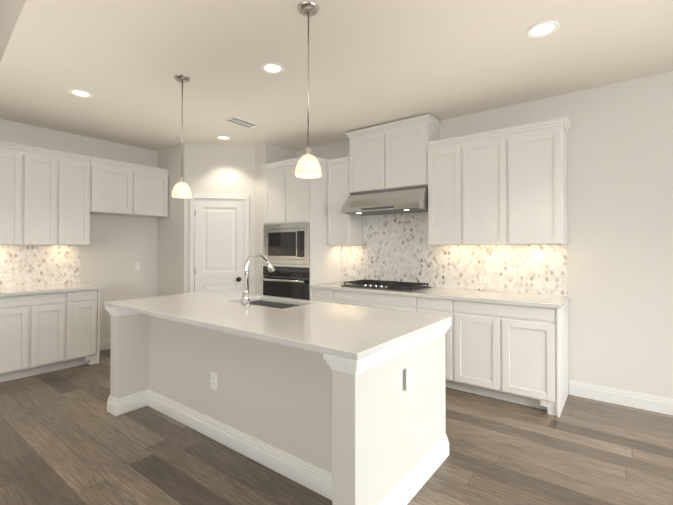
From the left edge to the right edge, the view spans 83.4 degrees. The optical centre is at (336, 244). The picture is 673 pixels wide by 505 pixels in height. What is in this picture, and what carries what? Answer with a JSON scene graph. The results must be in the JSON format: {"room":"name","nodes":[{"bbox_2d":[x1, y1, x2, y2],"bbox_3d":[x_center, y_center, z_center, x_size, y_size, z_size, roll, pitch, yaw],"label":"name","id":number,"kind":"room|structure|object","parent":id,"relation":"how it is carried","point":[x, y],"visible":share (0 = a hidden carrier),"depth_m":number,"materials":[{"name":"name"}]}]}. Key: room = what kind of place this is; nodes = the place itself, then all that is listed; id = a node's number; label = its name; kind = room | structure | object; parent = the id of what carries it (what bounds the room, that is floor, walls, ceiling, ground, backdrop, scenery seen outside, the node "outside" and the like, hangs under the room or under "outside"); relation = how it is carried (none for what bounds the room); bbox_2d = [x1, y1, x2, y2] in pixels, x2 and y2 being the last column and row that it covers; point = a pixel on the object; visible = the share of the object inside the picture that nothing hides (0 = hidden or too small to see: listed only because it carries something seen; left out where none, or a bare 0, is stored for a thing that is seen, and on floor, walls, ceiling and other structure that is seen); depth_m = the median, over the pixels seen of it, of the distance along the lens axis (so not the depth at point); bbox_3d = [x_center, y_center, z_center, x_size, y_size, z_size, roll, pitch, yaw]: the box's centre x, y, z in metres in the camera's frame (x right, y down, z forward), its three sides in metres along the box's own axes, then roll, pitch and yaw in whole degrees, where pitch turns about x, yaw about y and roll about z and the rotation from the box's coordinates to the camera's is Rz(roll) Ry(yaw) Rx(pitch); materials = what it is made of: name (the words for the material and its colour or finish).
{"room":"kitchen","nodes":[
{"label":"kitchen","id":0,"kind":"room"},
{"bbox_2d":[0,349,672,504],"bbox_3d":[-0.783,1.410,0.560,9.610,0.080,8.710,0,-1,37],"label":"floor","id":1,"kind":"structure","parent":0,"point":[66,438],"depth_m":2.48,"materials":[{"name":"brown wood"}]},
{"bbox_2d":[0,291,75,381],"bbox_3d":[-3.453,0.964,4.142,0.617,0.880,0.778,0,-1,37],"label":"base cabinet","id":2,"kind":"object","parent":1,"relation":"on","point":[44,333],"depth_m":4.01,"materials":[{"name":"white paint"}]},
{"bbox_2d":[0,283,102,296],"bbox_3d":[-3.925,0.499,3.500,0.652,0.033,2.960,0,-1,37],"label":"countertop","id":3,"kind":"structure","parent":2,"relation":"on","point":[17,291],"depth_m":4.21,"materials":[{"name":"white stone"}]},
{"bbox_2d":[76,289,99,365],"bbox_3d":[-3.177,0.967,4.504,0.617,0.880,0.409,0,-1,37],"label":"base cabinet","id":4,"kind":"object","parent":1,"relation":"on","point":[87,301],"depth_m":4.39,"materials":[{"name":"white paint"}]},
{"bbox_2d":[105,300,450,504],"bbox_3d":[-0.588,0.964,2.830,2.530,0.854,1.090,0,-1,37],"label":"kitchen island","id":5,"kind":"object","parent":1,"relation":"on","point":[367,430],"depth_m":2.29,"materials":[{"name":"white paint"}]},
{"bbox_2d":[211,372,216,389],"bbox_3d":[-0.883,0.980,2.717,0.072,0.116,0.007,0,-1,37],"label":"outlet","id":6,"kind":"object","parent":5,"relation":"attached to","point":[213,380],"visible":1,"depth_m":2.71,"materials":[{"name":"white plastic"}]},
{"bbox_2d":[321,321,450,363],"bbox_3d":[0.350,0.516,2.119,0.190,0.028,1.110,0,-1,37],"label":"trim molding","id":7,"kind":"structure","parent":5,"relation":"on","point":[331,357],"depth_m":1.77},
{"bbox_2d":[104,290,451,360],"bbox_3d":[-0.588,0.492,2.835,2.560,0.032,1.120,0,-1,37],"label":"countertop","id":8,"kind":"structure","parent":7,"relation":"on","point":[354,332],"depth_m":2.38,"materials":[{"name":"white stone"}]},
{"bbox_2d":[240,252,274,305],"bbox_3d":[-0.644,0.269,3.098,0.095,0.418,0.326,0,-1,37],"label":"faucet","id":9,"kind":"object","parent":8,"relation":"on","point":[245,294],"visible":1,"depth_m":2.98,"materials":[{"name":"silver metal"}]},
{"bbox_2d":[241,300,300,308],"bbox_3d":[-0.561,0.624,3.159,0.704,0.222,0.394,0,-1,37],"label":"sink basin","id":10,"kind":"object","parent":8,"relation":"in","point":[271,304],"visible":0.04,"depth_m":3.40,"materials":[{"name":"grey metal"}]},
{"bbox_2d":[406,366,412,390],"bbox_3d":[0.393,0.717,2.028,0.008,0.116,0.072,0,-1,37],"label":"outlet","id":11,"kind":"object","parent":5,"relation":"attached to","point":[409,377],"visible":1,"depth_m":2.02,"materials":[{"name":"white plastic"}]},
{"bbox_2d":[261,156,340,300],"bbox_3d":[-0.466,0.163,5.127,0.912,2.500,0.677,0,-1,37],"label":"tall cabinet","id":12,"kind":"object","parent":1,"relation":"on","point":[289,197],"visible":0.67,"depth_m":4.85,"materials":[{"name":"white paint"}]},
{"bbox_2d":[261,266,309,299],"bbox_3d":[-0.505,0.640,5.104,0.828,0.701,0.680,0,-1,37],"label":"wall oven","id":13,"kind":"object","parent":12,"relation":"in","point":[288,282],"visible":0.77,"depth_m":4.85,"materials":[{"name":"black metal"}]},
{"bbox_2d":[263,223,309,264],"bbox_3d":[-0.483,-0.004,5.139,0.828,0.521,0.606,0,-1,37],"label":"built-in microwave","id":14,"kind":"object","parent":12,"relation":"in","point":[286,243],"visible":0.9,"depth_m":4.87,"materials":[{"name":"silver metal"}]},
{"bbox_2d":[313,288,336,302],"bbox_3d":[0.046,0.970,4.766,0.407,0.880,0.616,0,-1,37],"label":"base cabinet","id":15,"kind":"object","parent":1,"relation":"on","point":[323,295],"depth_m":4.53,"materials":[{"name":"white paint"}]},
{"bbox_2d":[337,290,424,312],"bbox_3d":[0.574,0.966,4.363,1.198,0.880,0.616,0,-1,37],"label":"base cabinet","id":16,"kind":"object","parent":1,"relation":"on","point":[377,300],"depth_m":4.04,"materials":[{"name":"white paint"}]},
{"bbox_2d":[425,297,460,389],"bbox_3d":[1.143,0.962,3.929,0.508,0.880,0.616,0,-1,37],"label":"base cabinet","id":17,"kind":"object","parent":1,"relation":"on","point":[449,307],"depth_m":3.59,"materials":[{"name":"white paint"}]},
{"bbox_2d":[461,300,568,417],"bbox_3d":[1.608,0.958,3.574,0.939,0.880,0.616,0,-1,37],"label":"base cabinet","id":18,"kind":"object","parent":1,"relation":"on","point":[517,354],"depth_m":3.27,"materials":[{"name":"white paint"}]},
{"bbox_2d":[310,281,570,308],"bbox_3d":[0.930,0.504,4.074,2.658,0.033,0.652,0,-1,37],"label":"countertop","id":19,"kind":"structure","parent":18,"relation":"on","point":[541,300],"depth_m":3.61,"materials":[{"name":"white stone"}]},
{"bbox_2d":[340,279,431,291],"bbox_3d":[0.562,0.464,4.360,0.910,0.052,0.510,0,-1,37],"label":"gas cooktop","id":20,"kind":"object","parent":19,"relation":"in","point":[393,285],"visible":1,"depth_m":4.25,"materials":[{"name":"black metal"}]},
{"bbox_2d":[0,71,672,398],"bbox_3d":[-0.783,-0.405,0.577,9.510,3.550,8.610,0,-1,37],"label":"wall","id":21,"kind":"structure","parent":0,"point":[620,216],"depth_m":3.46,"materials":[{"name":"white paint"}]},
{"bbox_2d":[0,144,31,244],"bbox_3d":[-3.665,-0.530,4.117,0.327,1.067,0.458,0,-1,37],"label":"upper cabinet","id":22,"kind":"object","parent":21,"relation":"attached to","point":[15,160],"depth_m":4.10,"materials":[{"name":"white paint"}]},
{"bbox_2d":[0,245,79,287],"bbox_3d":[-4.181,0.242,3.698,0.010,0.483,2.920,0,-1,37],"label":"backsplash","id":23,"kind":"structure","parent":21,"relation":"attached to","point":[32,265],"depth_m":4.52,"materials":[{"name":"stone"}]},
{"bbox_2d":[0,273,11,279],"bbox_3d":[-3.737,0.365,4.264,0.007,0.072,0.116,0,-1,37],"label":"outlet","id":24,"kind":"object","parent":23,"relation":"attached to","point":[5,276],"visible":1,"depth_m":4.27,"materials":[{"name":"white plastic"}]},
{"bbox_2d":[32,148,67,244],"bbox_3d":[-3.471,-0.528,4.371,0.327,1.067,0.458,0,-1,37],"label":"upper cabinet","id":25,"kind":"object","parent":21,"relation":"attached to","point":[51,197],"depth_m":4.34,"materials":[{"name":"white paint"}]},
{"bbox_2d":[68,156,99,244],"bbox_3d":[-3.271,-0.525,4.634,0.327,1.067,0.480,0,-1,37],"label":"upper cabinet","id":26,"kind":"object","parent":21,"relation":"attached to","point":[83,172],"depth_m":4.60,"materials":[{"name":"white paint"}]},
{"bbox_2d":[99,339,110,350],"bbox_3d":[-2.981,1.347,5.256,0.015,0.135,0.987,0,-1,37],"label":"baseboard","id":27,"kind":"structure","parent":21,"relation":"attached to","point":[105,344],"depth_m":5.08,"materials":[{"name":"white paint"}]},
{"bbox_2d":[100,160,139,215],"bbox_3d":[-2.994,-0.732,4.999,0.327,0.647,0.571,0,-1,37],"label":"upper cabinet","id":28,"kind":"object","parent":21,"relation":"attached to","point":[119,183],"depth_m":4.96,"materials":[{"name":"white paint"}]},
{"bbox_2d":[135,262,139,269],"bbox_3d":[-2.860,0.311,5.432,0.008,0.116,0.072,0,-1,37],"label":"light switch","id":29,"kind":"object","parent":21,"relation":"attached to","point":[137,265],"visible":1,"depth_m":5.43,"materials":[{"name":"white plastic"}]},
{"bbox_2d":[140,168,168,217],"bbox_3d":[-2.731,-0.729,5.344,0.327,0.647,0.571,0,-1,37],"label":"upper cabinet","id":30,"kind":"object","parent":21,"relation":"attached to","point":[153,181],"depth_m":5.31,"materials":[{"name":"white paint"}]},
{"bbox_2d":[195,199,243,292],"bbox_3d":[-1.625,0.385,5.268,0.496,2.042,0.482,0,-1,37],"label":"pantry door","id":31,"kind":"structure","parent":21,"relation":"in","point":[219,244],"depth_m":5.27,"materials":[{"name":"white paint"}]},
{"bbox_2d":[190,194,248,292],"bbox_3d":[-1.630,0.354,5.269,0.800,2.120,0.030,0,-1,-8],"label":"door frame","id":32,"kind":"structure","parent":21,"relation":"attached to","point":[192,226],"depth_m":5.24,"materials":[{"name":"white paint"}]},
{"bbox_2d":[327,158,362,245],"bbox_3d":[0.110,-0.522,4.914,0.346,1.067,0.328,0,-1,37],"label":"upper cabinet","id":33,"kind":"object","parent":21,"relation":"attached to","point":[343,229],"depth_m":4.80,"materials":[{"name":"white paint"}]},
{"bbox_2d":[347,126,390,193],"bbox_3d":[0.481,-0.997,4.635,0.584,0.712,0.328,0,-1,37],"label":"upper cabinet","id":34,"kind":"object","parent":21,"relation":"attached to","point":[369,159],"depth_m":4.51,"materials":[{"name":"white paint"}]},
{"bbox_2d":[341,185,427,215],"bbox_3d":[0.603,-0.506,4.422,1.020,0.268,0.488,0,-1,37],"label":"range hood","id":35,"kind":"object","parent":34,"relation":"attached to","point":[414,199],"visible":0.9,"depth_m":4.26,"materials":[{"name":"silver metal"}]},
{"bbox_2d":[391,118,438,188],"bbox_3d":[0.836,-1.000,4.364,0.584,0.712,0.328,0,-1,37],"label":"upper cabinet","id":36,"kind":"object","parent":21,"relation":"attached to","point":[409,140],"depth_m":4.19,"materials":[{"name":"white paint"}]},
{"bbox_2d":[427,138,470,244],"bbox_3d":[1.245,-0.530,4.048,0.442,1.067,0.328,0,-1,37],"label":"upper cabinet","id":37,"kind":"object","parent":21,"relation":"attached to","point":[449,162],"depth_m":3.91,"materials":[{"name":"white paint"}]},
{"bbox_2d":[341,212,567,295],"bbox_3d":[1.118,-0.077,4.341,2.638,1.133,0.010,0,-1,37],"label":"backsplash","id":38,"kind":"structure","parent":21,"relation":"attached to","point":[395,247],"depth_m":4.26,"materials":[{"name":"stone"}]},
{"bbox_2d":[348,270,354,275],"bbox_3d":[0.197,0.382,5.028,0.116,0.072,0.007,0,-1,37],"label":"outlet","id":39,"kind":"object","parent":38,"relation":"attached to","point":[351,273],"visible":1,"depth_m":5.03,"materials":[{"name":"white plastic"}]},
{"bbox_2d":[479,276,490,282],"bbox_3d":[1.565,0.367,3.985,0.116,0.072,0.007,0,-1,37],"label":"outlet","id":40,"kind":"object","parent":38,"relation":"attached to","point":[484,279],"visible":1,"depth_m":3.98,"materials":[{"name":"white plastic"}]},
{"bbox_2d":[471,130,514,244],"bbox_3d":[1.537,-0.532,3.825,0.568,1.067,0.328,0,-1,37],"label":"upper cabinet","id":41,"kind":"object","parent":21,"relation":"attached to","point":[505,186],"depth_m":3.65,"materials":[{"name":"white paint"}]},
{"bbox_2d":[515,118,568,244],"bbox_3d":[1.861,-0.535,3.578,0.524,1.067,0.328,0,-1,37],"label":"upper cabinet","id":42,"kind":"object","parent":21,"relation":"attached to","point":[541,202],"depth_m":3.41,"materials":[{"name":"white paint"}]},
{"bbox_2d":[569,380,672,414],"bbox_3d":[3.769,1.319,2.304,4.025,0.135,0.016,0,-1,37],"label":"baseboard","id":43,"kind":"structure","parent":21,"relation":"attached to","point":[654,403],"depth_m":3.28,"materials":[{"name":"white paint"}]},
{"bbox_2d":[0,0,672,150],"bbox_3d":[-0.783,-1.815,0.590,9.210,0.730,8.310,0,-1,37],"label":"ceiling","id":44,"kind":"structure","parent":0,"point":[372,63],"depth_m":2.95,"materials":[{"name":"beige paint"}]},
{"bbox_2d":[68,89,92,97],"bbox_3d":[-2.402,-1.417,3.551,0.196,0.010,0.196,0,-1,37],"label":"recessed light","id":45,"kind":"object","parent":44,"relation":"in","point":[80,93],"visible":0.98,"depth_m":3.55,"materials":[{"name":"white"}]},
{"bbox_2d":[172,74,191,197],"bbox_3d":[-1.316,-0.915,3.221,0.158,1.020,0.158,0,-1,37],"label":"pendant light","id":46,"kind":"object","parent":44,"relation":"hanging from","point":[181,188],"visible":1,"depth_m":3.20,"materials":[{"name":"white glass"}]},
{"bbox_2d":[216,136,230,139],"bbox_3d":[-1.488,-1.403,4.979,0.196,0.010,0.196,0,-1,37],"label":"recessed light","id":47,"kind":"object","parent":44,"relation":"in","point":[223,137],"visible":0.96,"depth_m":4.96,"materials":[{"name":"white"}]},
{"bbox_2d":[223,116,259,128],"bbox_3d":[-1.099,-1.408,4.368,0.200,0.012,0.380,0,-1,37],"label":"ceiling vent","id":48,"kind":"object","parent":44,"relation":"in","point":[240,122],"visible":1,"depth_m":4.35,"materials":[{"name":"white metal"}]},
{"bbox_2d":[260,62,284,73],"bbox_3d":[-0.516,-1.422,3.055,0.196,0.010,0.196,0,-1,37],"label":"recessed light","id":49,"kind":"object","parent":44,"relation":"in","point":[272,68],"visible":1,"depth_m":3.05,"materials":[{"name":"white"}]},
{"bbox_2d":[295,1,320,177],"bbox_3d":[-0.170,-0.924,2.284,0.158,1.020,0.158,0,-1,37],"label":"pendant light","id":50,"kind":"object","parent":44,"relation":"hanging from","point":[308,165],"visible":0.98,"depth_m":2.25,"materials":[{"name":"white glass"}]},
{"bbox_2d":[526,20,559,37],"bbox_3d":[1.370,-1.427,2.510,0.196,0.010,0.196,0,-1,37],"label":"recessed light","id":51,"kind":"object","parent":44,"relation":"in","point":[542,29],"visible":1,"depth_m":2.50,"materials":[{"name":"white"}]}
]}

